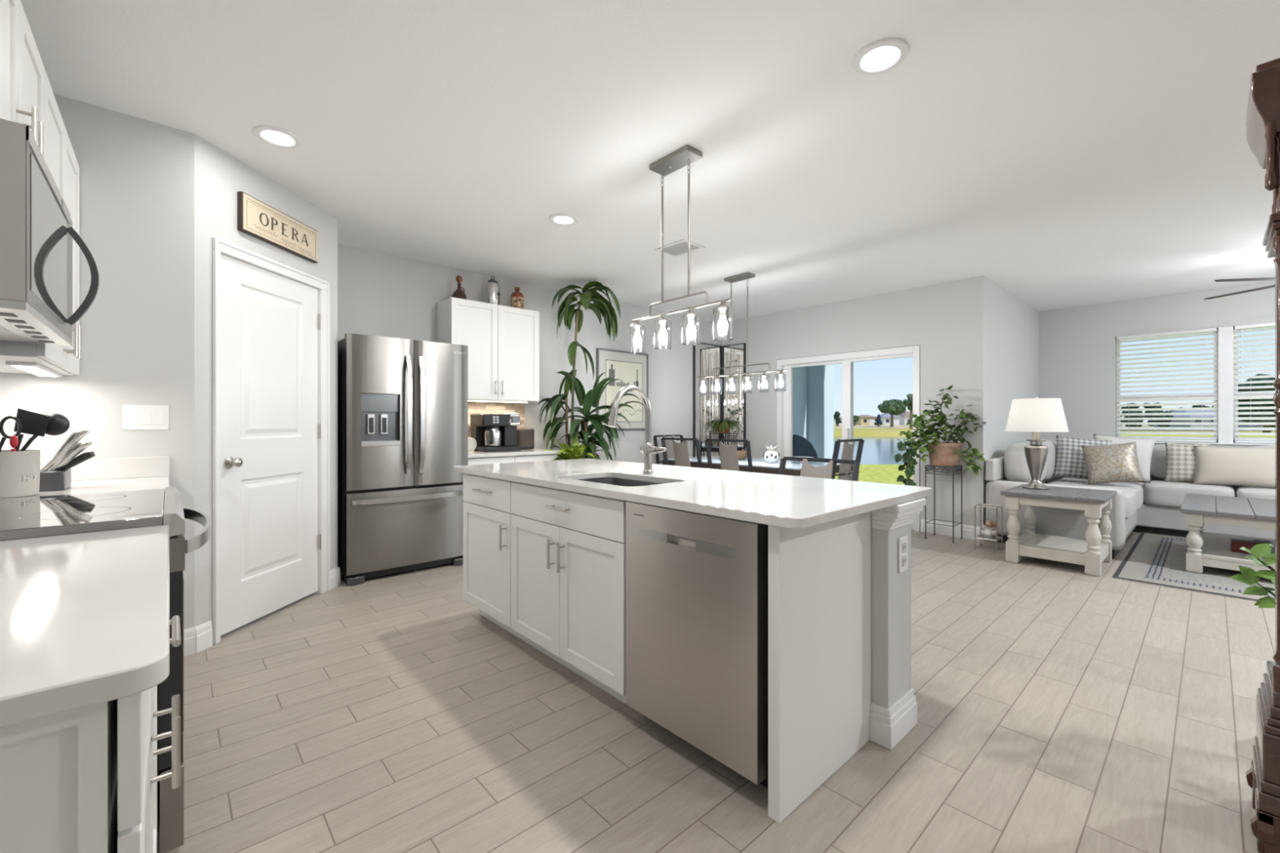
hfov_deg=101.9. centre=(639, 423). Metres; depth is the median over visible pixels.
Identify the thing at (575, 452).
variegated plant
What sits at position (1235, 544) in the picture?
wooden box
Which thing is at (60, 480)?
knife block
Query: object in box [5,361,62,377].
light
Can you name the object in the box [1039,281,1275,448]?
wall
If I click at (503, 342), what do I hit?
upper cabinet
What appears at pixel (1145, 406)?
tree
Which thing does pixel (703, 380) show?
shade
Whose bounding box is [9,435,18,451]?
scraper
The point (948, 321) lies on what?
wall
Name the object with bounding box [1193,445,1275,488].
throw pillow
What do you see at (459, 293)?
decanter
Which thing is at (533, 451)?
countertop
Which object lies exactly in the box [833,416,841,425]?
house
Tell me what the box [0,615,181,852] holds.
base cabinet
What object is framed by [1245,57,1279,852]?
grandfather clock
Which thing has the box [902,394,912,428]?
tree
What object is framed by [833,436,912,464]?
lake
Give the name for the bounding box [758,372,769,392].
shade
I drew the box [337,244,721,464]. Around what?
wall
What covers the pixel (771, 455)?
vase
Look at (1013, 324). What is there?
wall
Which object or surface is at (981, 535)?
shelf
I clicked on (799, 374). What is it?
wall
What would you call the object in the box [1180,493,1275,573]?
coffee table
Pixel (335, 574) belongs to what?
baseboard
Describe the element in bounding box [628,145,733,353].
linear pendant
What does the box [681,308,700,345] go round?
shade
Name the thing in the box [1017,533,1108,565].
shelf
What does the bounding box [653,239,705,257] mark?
ceiling vent
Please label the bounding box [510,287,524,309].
bottle
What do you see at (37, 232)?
microwave
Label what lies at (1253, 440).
window blind
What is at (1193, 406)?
tree
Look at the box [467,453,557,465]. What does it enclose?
base cabinet
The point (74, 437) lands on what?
knife
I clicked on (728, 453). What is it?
dining chair
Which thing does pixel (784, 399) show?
door
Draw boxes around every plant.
[537,280,644,460]
[549,431,600,460]
[702,405,746,438]
[894,385,986,485]
[1228,542,1275,608]
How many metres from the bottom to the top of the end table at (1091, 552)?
0.588 m
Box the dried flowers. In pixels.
[980,520,999,537]
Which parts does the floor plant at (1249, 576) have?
stem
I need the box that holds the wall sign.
[237,191,317,262]
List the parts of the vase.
white flower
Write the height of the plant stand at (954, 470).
0.737 m
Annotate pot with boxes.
[926,442,960,466]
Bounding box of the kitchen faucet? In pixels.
[607,385,666,474]
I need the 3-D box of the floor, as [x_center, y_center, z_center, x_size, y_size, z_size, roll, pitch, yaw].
[2.385,1.200,3.176,9.360,0.080,8.400,0,0,-42]
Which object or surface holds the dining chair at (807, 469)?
on the floor
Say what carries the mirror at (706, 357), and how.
attached to the wall at (379, 294)
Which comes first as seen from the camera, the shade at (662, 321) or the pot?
the shade at (662, 321)
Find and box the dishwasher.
[626,501,768,788]
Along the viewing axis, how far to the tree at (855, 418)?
129.63 m
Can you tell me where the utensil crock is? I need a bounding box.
[0,449,39,498]
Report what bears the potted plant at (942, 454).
on the plant stand at (954, 470)
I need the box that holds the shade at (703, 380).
[697,377,707,395]
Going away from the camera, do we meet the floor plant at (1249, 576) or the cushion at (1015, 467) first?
the floor plant at (1249, 576)
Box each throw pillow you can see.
[1052,435,1111,483]
[1081,441,1144,484]
[1093,433,1155,483]
[1164,442,1210,481]
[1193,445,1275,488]
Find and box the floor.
[164,529,1275,852]
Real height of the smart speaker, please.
0.204 m
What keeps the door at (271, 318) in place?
in the wall at (219, 176)
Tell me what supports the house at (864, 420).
on the ground
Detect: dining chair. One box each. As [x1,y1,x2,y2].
[653,435,683,464]
[661,437,702,467]
[705,438,753,472]
[777,456,860,480]
[831,438,864,480]
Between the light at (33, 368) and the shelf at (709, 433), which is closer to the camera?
the light at (33, 368)
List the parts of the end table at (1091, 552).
leg, leg, leg, leg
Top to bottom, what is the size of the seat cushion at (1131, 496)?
0.235 m
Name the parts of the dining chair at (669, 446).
leg, rail, backrest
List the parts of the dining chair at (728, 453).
leg, rail, backrest, leg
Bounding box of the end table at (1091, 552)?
[1000,484,1116,576]
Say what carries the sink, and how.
in the countertop at (786, 501)
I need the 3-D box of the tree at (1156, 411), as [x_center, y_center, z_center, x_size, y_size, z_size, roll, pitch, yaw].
[100.389,-0.717,100.146,3.846,3.389,3.986,0,0,-42]
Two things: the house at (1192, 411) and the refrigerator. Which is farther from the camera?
the house at (1192, 411)
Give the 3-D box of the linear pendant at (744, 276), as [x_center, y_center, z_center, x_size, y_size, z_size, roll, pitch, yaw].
[0.988,-0.877,5.162,0.124,1.164,1.080,0,0,-42]
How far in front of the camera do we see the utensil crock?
1.80 m
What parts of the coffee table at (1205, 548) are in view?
leg, leg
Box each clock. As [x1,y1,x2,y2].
[467,437,476,451]
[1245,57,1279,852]
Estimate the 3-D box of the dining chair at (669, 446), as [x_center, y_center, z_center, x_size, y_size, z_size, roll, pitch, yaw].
[0.519,0.653,6.304,0.484,1.009,0.546,0,0,-42]
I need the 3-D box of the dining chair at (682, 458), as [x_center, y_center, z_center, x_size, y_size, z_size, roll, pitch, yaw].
[0.578,0.653,5.398,0.546,1.009,0.484,0,0,-42]
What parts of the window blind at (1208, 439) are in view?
rail, ladder cord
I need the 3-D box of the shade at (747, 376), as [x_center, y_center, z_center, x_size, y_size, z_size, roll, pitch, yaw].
[1.055,-0.389,5.088,0.100,0.187,0.100,0,0,-42]
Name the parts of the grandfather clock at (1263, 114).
crown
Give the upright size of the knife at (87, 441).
0.121 m
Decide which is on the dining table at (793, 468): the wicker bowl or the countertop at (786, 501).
the wicker bowl
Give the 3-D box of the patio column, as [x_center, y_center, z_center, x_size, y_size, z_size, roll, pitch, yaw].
[3.176,-0.141,9.225,0.370,2.639,0.430,0,0,-42]
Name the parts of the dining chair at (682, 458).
leg, rail, backrest, leg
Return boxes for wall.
[0,93,194,629]
[194,133,337,626]
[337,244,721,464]
[721,275,987,531]
[792,366,807,439]
[987,278,1039,481]
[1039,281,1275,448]
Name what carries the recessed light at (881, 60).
in the ceiling
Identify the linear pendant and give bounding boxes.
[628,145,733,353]
[697,272,787,395]
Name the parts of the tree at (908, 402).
crown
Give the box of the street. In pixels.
[1120,430,1275,431]
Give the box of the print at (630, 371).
[605,360,642,421]
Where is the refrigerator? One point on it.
(402, 403)
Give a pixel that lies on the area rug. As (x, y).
(1157, 559)
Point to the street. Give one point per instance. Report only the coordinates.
(1121, 430)
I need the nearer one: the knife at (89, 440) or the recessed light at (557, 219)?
the knife at (89, 440)
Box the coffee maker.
[470,413,520,452]
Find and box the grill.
[792,435,817,457]
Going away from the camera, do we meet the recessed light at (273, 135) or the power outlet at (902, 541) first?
the power outlet at (902, 541)
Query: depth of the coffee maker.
4.79 m
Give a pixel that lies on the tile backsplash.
(473, 407)
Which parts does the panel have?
panel, trim, crown trim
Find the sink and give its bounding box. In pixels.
[581,477,662,486]
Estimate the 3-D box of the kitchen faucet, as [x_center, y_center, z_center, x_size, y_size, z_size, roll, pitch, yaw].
[-0.031,0.036,2.555,0.327,0.447,0.171,0,0,-42]
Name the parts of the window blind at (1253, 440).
rail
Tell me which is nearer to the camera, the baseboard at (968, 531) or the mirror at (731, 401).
the baseboard at (968, 531)
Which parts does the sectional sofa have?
frame, frame, arm, frame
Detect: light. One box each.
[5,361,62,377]
[253,125,302,148]
[548,213,577,225]
[852,38,909,75]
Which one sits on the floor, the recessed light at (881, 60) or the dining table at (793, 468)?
the dining table at (793, 468)
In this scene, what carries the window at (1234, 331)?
in the wall at (1077, 344)
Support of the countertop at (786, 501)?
on the base cabinet at (486, 503)
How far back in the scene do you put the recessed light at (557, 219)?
3.70 m
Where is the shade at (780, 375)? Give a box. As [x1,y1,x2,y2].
[775,371,786,391]
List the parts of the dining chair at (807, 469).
leg, backrest, rail, leg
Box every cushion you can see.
[1004,442,1046,482]
[1026,439,1056,480]
[1047,479,1142,509]
[1059,477,1144,488]
[1069,484,1137,519]
[1142,480,1235,511]
[1150,444,1217,479]
[1235,485,1275,499]
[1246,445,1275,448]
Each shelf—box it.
[709,432,737,434]
[926,464,960,466]
[975,533,1001,540]
[977,504,1000,508]
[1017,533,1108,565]
[1200,532,1275,571]
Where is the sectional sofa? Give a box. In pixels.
[985,439,1275,559]
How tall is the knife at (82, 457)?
0.075 m
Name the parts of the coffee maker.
handle, lid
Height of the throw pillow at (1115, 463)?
0.439 m
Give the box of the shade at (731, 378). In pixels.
[726,375,736,394]
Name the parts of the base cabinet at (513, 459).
drawer, drawer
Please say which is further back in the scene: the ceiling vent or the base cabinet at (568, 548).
the ceiling vent
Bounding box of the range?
[0,486,210,852]
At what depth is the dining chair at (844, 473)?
4.79 m
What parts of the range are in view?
oven door, drawer, door trim, control panel, handle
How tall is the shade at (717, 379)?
0.187 m
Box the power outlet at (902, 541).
[897,535,907,573]
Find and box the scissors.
[0,415,22,452]
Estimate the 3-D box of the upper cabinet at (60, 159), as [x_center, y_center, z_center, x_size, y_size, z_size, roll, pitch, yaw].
[-2.350,-0.687,1.927,0.364,0.946,0.880,0,0,-42]
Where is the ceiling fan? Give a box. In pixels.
[1203,277,1275,299]
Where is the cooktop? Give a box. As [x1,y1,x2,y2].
[0,488,164,541]
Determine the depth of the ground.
55.28 m
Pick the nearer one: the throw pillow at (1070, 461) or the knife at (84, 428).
the knife at (84, 428)
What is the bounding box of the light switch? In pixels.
[122,404,168,430]
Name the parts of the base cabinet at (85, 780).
drawer, door, door, handle, handle, handle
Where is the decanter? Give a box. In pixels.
[451,275,466,299]
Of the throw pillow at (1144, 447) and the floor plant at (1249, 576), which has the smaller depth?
the floor plant at (1249, 576)
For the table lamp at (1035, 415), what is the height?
0.803 m
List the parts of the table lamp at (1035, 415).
lamp shade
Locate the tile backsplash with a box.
[467,401,524,437]
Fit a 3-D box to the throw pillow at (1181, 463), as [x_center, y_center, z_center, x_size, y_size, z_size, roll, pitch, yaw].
[5.734,0.416,5.437,0.167,0.415,0.330,0,0,-42]
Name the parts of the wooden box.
lid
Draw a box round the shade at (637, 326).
[628,320,645,353]
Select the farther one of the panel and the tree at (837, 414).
the tree at (837, 414)
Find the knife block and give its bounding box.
[39,468,71,491]
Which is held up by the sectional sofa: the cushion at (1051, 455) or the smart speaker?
the cushion at (1051, 455)
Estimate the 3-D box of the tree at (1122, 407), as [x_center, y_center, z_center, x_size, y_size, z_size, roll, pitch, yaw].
[118.484,-2.048,125.023,3.552,5.696,3.998,0,0,-42]
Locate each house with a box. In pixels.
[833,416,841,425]
[853,414,876,425]
[875,413,901,425]
[897,411,910,425]
[1153,409,1213,426]
[1238,419,1262,427]
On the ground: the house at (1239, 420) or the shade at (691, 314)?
the house at (1239, 420)
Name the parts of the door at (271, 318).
handle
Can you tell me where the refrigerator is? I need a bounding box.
[337,333,467,586]
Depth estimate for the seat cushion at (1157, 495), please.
5.26 m
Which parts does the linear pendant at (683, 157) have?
rod, rod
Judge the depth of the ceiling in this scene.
2.55 m
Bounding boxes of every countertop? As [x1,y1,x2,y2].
[0,524,169,728]
[19,456,169,497]
[453,458,932,528]
[467,448,560,457]
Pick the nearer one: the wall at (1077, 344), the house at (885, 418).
the wall at (1077, 344)
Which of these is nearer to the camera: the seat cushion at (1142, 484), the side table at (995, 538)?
the side table at (995, 538)
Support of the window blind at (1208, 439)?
attached to the window at (1216, 332)
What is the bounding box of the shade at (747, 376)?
[742,373,752,393]
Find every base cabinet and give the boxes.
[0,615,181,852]
[462,473,528,644]
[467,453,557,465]
[511,477,655,703]
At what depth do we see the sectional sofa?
5.07 m
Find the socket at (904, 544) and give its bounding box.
[902,542,906,566]
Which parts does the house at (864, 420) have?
garage door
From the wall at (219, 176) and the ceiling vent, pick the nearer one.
the wall at (219, 176)
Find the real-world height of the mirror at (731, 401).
2.135 m
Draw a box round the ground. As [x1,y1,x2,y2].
[833,424,1275,484]
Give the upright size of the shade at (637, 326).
0.186 m
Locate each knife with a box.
[40,429,87,471]
[46,428,88,471]
[48,440,89,471]
[56,440,91,470]
[57,452,93,471]
[64,440,92,465]
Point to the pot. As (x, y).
(944, 454)
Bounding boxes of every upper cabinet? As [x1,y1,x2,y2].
[0,0,44,159]
[0,71,80,375]
[436,297,539,403]
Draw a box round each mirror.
[693,342,721,457]
[722,342,746,450]
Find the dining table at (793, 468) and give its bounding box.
[662,455,853,480]
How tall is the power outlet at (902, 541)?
0.130 m
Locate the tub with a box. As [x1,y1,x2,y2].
[766,524,768,772]
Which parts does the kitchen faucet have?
lever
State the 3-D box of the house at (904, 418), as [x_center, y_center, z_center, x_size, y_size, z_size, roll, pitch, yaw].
[101.498,-1.750,195.995,10.930,5.300,10.964,0,0,-42]
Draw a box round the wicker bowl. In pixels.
[737,450,746,460]
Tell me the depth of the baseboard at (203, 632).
2.63 m
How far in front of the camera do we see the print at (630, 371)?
6.30 m
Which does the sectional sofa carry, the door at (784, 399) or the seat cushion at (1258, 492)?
the seat cushion at (1258, 492)
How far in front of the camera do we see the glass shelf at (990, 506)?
4.78 m
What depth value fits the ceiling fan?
4.34 m
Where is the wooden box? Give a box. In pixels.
[1230,538,1272,554]
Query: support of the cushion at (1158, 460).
on the sectional sofa
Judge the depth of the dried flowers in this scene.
4.76 m
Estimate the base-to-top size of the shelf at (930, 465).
0.008 m
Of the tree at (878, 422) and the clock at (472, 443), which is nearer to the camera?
the clock at (472, 443)
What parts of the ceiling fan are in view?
blade, blade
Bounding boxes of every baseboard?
[183,620,213,656]
[329,566,340,589]
[920,519,984,541]
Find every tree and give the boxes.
[833,410,841,426]
[853,415,859,426]
[874,413,882,426]
[877,399,906,426]
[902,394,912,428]
[1120,403,1142,417]
[1121,410,1146,426]
[1142,402,1163,426]
[1146,410,1173,426]
[1191,404,1209,407]
[1238,373,1275,432]
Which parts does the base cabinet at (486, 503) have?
handle, drawer, door, handle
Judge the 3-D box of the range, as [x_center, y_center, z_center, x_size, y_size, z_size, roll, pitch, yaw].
[-1.656,0.696,1.441,0.713,0.926,0.760,0,0,-42]
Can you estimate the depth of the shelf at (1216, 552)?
3.96 m
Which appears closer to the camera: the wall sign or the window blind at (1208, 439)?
the wall sign
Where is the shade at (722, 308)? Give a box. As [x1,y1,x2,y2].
[712,302,733,341]
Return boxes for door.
[212,236,329,644]
[777,345,919,531]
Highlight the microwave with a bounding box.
[0,118,99,346]
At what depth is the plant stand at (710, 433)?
6.79 m
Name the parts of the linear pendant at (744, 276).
rod, rod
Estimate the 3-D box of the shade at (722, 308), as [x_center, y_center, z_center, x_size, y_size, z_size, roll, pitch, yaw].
[0.418,-0.516,2.620,0.100,0.186,0.100,0,0,-42]
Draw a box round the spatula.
[13,407,49,451]
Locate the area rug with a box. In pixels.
[1112,532,1275,601]
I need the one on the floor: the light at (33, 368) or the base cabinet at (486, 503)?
the base cabinet at (486, 503)
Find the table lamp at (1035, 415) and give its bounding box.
[1004,396,1068,489]
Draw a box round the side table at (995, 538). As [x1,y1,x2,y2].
[973,503,1003,551]
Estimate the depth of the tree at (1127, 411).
99.39 m
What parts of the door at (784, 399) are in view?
sliding panel, handle, sliding panel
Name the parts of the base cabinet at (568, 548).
door, handle, handle, handle, drawer, door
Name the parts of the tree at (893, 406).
crown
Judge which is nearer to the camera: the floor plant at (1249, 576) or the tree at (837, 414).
the floor plant at (1249, 576)
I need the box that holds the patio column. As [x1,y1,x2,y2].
[807,364,833,458]
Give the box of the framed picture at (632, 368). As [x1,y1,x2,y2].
[596,347,648,430]
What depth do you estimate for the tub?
1.58 m
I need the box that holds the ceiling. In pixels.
[20,0,1279,323]
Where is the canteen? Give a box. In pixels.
[485,275,501,305]
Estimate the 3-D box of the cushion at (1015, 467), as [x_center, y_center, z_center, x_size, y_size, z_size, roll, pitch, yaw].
[3.959,0.415,5.325,0.700,0.430,0.290,0,0,-42]
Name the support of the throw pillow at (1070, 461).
on the sectional sofa
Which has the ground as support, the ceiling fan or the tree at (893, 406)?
the tree at (893, 406)
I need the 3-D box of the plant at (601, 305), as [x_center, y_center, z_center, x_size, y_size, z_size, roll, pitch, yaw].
[-0.535,-0.140,5.379,0.951,2.595,0.865,0,0,-42]
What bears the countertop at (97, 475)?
on the base cabinet
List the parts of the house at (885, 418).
garage door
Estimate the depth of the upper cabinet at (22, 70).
1.40 m
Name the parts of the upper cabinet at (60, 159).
door, door, handle, handle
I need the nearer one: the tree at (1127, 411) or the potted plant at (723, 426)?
the potted plant at (723, 426)
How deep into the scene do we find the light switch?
2.49 m
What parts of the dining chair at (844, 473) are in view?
leg, cross rail, backrest, rail, leg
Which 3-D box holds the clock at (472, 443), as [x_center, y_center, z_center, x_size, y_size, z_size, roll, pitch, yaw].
[-1.553,0.196,4.734,0.124,0.126,0.040,0,0,-42]
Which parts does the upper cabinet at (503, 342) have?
door, handle, led strip, door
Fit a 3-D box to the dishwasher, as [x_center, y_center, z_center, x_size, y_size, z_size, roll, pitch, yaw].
[0.378,0.727,1.957,0.611,0.864,0.622,0,0,-42]
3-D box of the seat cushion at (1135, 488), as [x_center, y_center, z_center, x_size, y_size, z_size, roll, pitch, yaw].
[4.743,0.743,5.429,0.680,0.235,0.730,0,0,-42]
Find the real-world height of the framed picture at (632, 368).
0.955 m
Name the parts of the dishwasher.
pocket handle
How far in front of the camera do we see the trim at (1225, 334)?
5.60 m
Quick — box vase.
[762,444,780,462]
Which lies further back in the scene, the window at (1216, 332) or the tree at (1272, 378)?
the tree at (1272, 378)
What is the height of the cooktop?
0.026 m
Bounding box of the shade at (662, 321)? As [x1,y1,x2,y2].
[653,315,671,349]
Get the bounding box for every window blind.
[1116,327,1217,442]
[1234,322,1275,443]
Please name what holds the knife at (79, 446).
in the knife block
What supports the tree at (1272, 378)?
on the ground
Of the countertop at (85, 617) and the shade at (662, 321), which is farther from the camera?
the shade at (662, 321)
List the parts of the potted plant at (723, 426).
pot, long stem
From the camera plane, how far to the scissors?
1.82 m
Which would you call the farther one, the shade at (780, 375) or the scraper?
the shade at (780, 375)
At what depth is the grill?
7.51 m
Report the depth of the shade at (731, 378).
5.21 m
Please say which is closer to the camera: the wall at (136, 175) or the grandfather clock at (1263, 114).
the grandfather clock at (1263, 114)
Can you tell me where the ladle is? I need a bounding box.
[19,413,70,451]
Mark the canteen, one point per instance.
(492, 286)
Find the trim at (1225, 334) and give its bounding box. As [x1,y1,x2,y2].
[1155,325,1275,445]
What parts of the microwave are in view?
door, door, plate, handle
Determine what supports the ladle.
in the utensil crock
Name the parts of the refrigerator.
door, control panel, freezer drawer, handle, handle, door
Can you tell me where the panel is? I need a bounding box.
[768,497,926,823]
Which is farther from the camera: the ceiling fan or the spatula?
the ceiling fan
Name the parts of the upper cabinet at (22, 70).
door, handle, door, handle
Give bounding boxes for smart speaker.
[516,428,533,449]
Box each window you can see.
[1115,328,1217,442]
[1233,326,1275,444]
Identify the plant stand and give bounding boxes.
[709,432,737,451]
[924,464,962,542]
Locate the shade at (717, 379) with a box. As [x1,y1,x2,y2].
[711,376,721,395]

